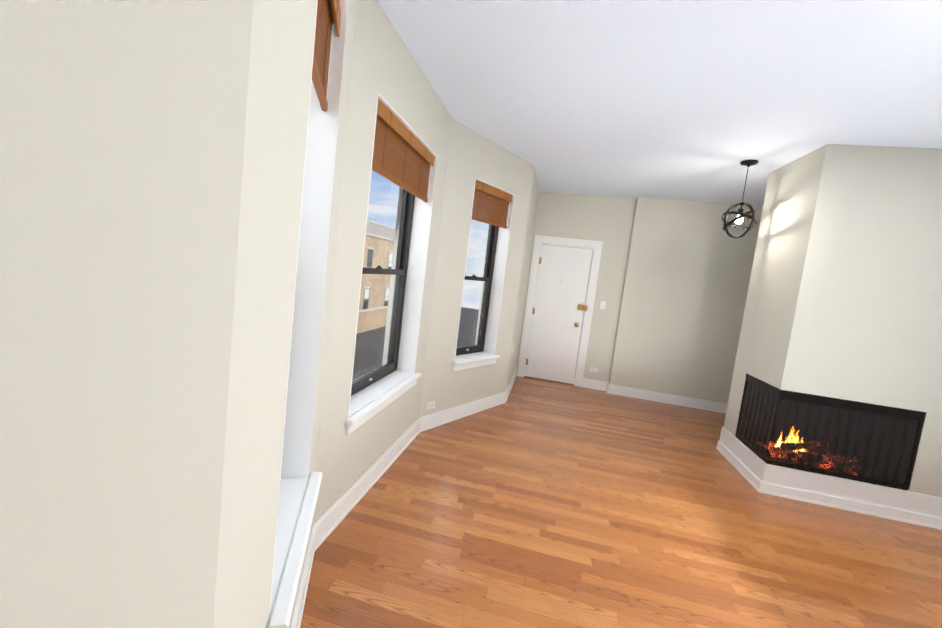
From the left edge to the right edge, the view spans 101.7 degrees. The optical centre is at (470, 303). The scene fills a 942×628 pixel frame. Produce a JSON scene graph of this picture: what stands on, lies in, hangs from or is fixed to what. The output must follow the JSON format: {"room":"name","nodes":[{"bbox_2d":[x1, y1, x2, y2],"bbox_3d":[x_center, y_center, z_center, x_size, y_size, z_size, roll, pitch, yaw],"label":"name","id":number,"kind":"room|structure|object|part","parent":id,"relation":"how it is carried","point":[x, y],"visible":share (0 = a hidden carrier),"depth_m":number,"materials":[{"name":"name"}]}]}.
{"room":"living room","nodes":[
{"label":"living room","id":0,"kind":"room"},
{"bbox_2d":[0,0,762,627],"bbox_3d":[2.219,0.208,2.082,6.195,2.850,7.110,8,5,12],"label":"wall","id":1,"kind":"structure","parent":0,"point":[152,156],"depth_m":0.46,"materials":[{"name":"white paint"}]},
{"bbox_2d":[266,0,346,627],"bbox_3d":[-0.636,-0.110,1.153,0.410,1.885,0.731,5,5,-15],"label":"window","id":2,"kind":"structure","parent":1,"relation":"in","point":[299,486],"depth_m":1.45,"materials":[{"name":"white painted wood"}]},
{"bbox_2d":[312,0,340,111],"bbox_3d":[-0.480,-0.535,1.144,0.056,0.985,0.607,5,5,-15],"label":"window blind","id":3,"kind":"object","parent":2,"relation":"attached to","point":[328,14],"visible":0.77,"depth_m":1.26,"materials":[{"name":"brown wood"}]},
{"bbox_2d":[345,93,437,434],"bbox_3d":[-0.640,-0.241,2.671,0.410,1.885,1.170,8,5,12],"label":"window","id":4,"kind":"structure","parent":1,"relation":"in","point":[399,271],"depth_m":3.12,"materials":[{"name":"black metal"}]},
{"bbox_2d":[372,99,434,202],"bbox_3d":[-0.483,-0.668,2.611,0.056,0.974,1.046,8,5,12],"label":"window blind","id":5,"kind":"object","parent":4,"relation":"attached to","point":[403,157],"visible":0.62,"depth_m":2.49,"materials":[{"name":"brown wood"}]},
{"bbox_2d":[426,401,434,409],"bbox_3d":[-0.379,0.962,3.623,0.008,0.070,0.115,11,6,39],"label":"electrical outlet","id":6,"kind":"object","parent":1,"relation":"attached to","point":[430,405],"visible":1,"depth_m":3.61,"materials":[{"name":"white plastic"}]},
{"bbox_2d":[452,178,514,370],"bbox_3d":[0.032,-0.285,4.098,0.410,1.885,0.790,11,6,39],"label":"window","id":7,"kind":"structure","parent":1,"relation":"in","point":[486,278],"depth_m":4.30,"materials":[{"name":"white wood"}]},
{"bbox_2d":[465,180,511,272],"bbox_3d":[0.169,-0.728,3.991,0.056,0.938,0.666,11,6,39],"label":"window blind","id":8,"kind":"object","parent":7,"relation":"attached to","point":[497,210],"visible":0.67,"depth_m":3.96,"materials":[{"name":"brown wood"}]},
{"bbox_2d":[290,367,727,627],"bbox_3d":[2.131,1.541,2.181,5.735,0.135,6.790,8,5,12],"label":"baseboard","id":9,"kind":"structure","parent":1,"relation":"attached to","point":[325,525],"depth_m":3.25,"materials":[{"name":"white wood"}]},
{"bbox_2d":[524,245,592,383],"bbox_3d":[1.297,0.165,5.765,0.753,2.026,0.114,8,5,12],"label":"door","id":10,"kind":"structure","parent":1,"relation":"in","point":[558,308],"depth_m":5.78,"materials":[{"name":"white painted wood"}]},
{"bbox_2d":[517,235,602,386],"bbox_3d":[1.325,0.107,5.798,0.981,2.169,0.184,8,5,12],"label":"door frame","id":11,"kind":"structure","parent":1,"relation":"attached to","point":[593,245],"depth_m":5.71,"materials":[{"name":"white wood"}]},
{"bbox_2d":[590,367,597,372],"bbox_3d":[1.823,0.983,5.690,0.115,0.070,0.008,8,5,12],"label":"electrical outlet","id":12,"kind":"object","parent":1,"relation":"attached to","point":[593,369],"visible":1,"depth_m":5.69,"materials":[{"name":"white plastic"}]},
{"bbox_2d":[600,301,605,308],"bbox_3d":[1.929,0.022,5.607,0.070,0.115,0.011,8,5,12],"label":"switch plate","id":13,"kind":"object","parent":1,"relation":"attached to","point":[602,304],"visible":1,"depth_m":5.61,"materials":[{"name":"white plastic"}]},
{"bbox_2d":[300,376,941,627],"bbox_3d":[2.048,1.658,2.207,6.195,0.120,7.110,8,5,12],"label":"floor","id":14,"kind":"structure","parent":0,"point":[532,503],"depth_m":2.37,"materials":[{"name":"brown wood"}]},
{"bbox_2d":[377,0,941,205],"bbox_3d":[2.389,-1.241,1.956,6.195,0.120,7.110,8,5,12],"label":"ceiling","id":15,"kind":"structure","parent":0,"point":[694,100],"depth_m":2.33,"materials":[{"name":"white paint"}]},
{"bbox_2d":[721,159,757,237],"bbox_3d":[2.503,-0.951,3.535,0.298,0.696,0.298,8,5,12],"label":"pendant light","id":16,"kind":"object","parent":15,"relation":"hanging from","point":[738,219],"visible":1,"depth_m":3.52,"materials":[{"name":"brown metal"}]},
{"bbox_3d":[2.483,-0.778,3.550,0.061,0.086,0.062,8,5,12],"label":"pendant bulb","id":17,"kind":"part","parent":16,"relation":"part of","materials":[{"name":"white glass"}]},
{"bbox_2d":[716,144,941,529],"bbox_3d":[3.996,0.324,3.165,2.836,2.850,0.856,8,5,12],"label":"fireplace column","id":18,"kind":"structure","parent":0,"point":[844,298],"depth_m":2.97,"materials":[{"name":"grey paint"}]},
{"bbox_2d":[735,374,925,489],"bbox_3d":[3.002,1.057,3.311,0.986,0.627,0.573,8,5,12],"label":"fireplace insert","id":19,"kind":"object","parent":18,"relation":"in","point":[859,441],"visible":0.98,"depth_m":3.08,"materials":[{"name":"black metal"}]},
{"label":"outside","id":20,"kind":"structure","parent":0,"visible":0},
{"bbox_2d":[352,307,478,380],"bbox_3d":[-11.182,3.775,14.036,23.400,0.200,100.000,8,5,12],"label":"ground","id":21,"kind":"structure","parent":20,"point":[464,334],"depth_m":29.33,"materials":[{"name":"grey"}]},
{"bbox_2d":[357,220,394,333],"bbox_3d":[-17.073,-1.798,14.979,10.120,9.300,100.000,8,5,12],"label":"building","id":22,"kind":"structure","parent":21,"relation":"on","point":[386,234],"depth_m":33.00,"materials":[{"name":"beige brick"}]}
]}

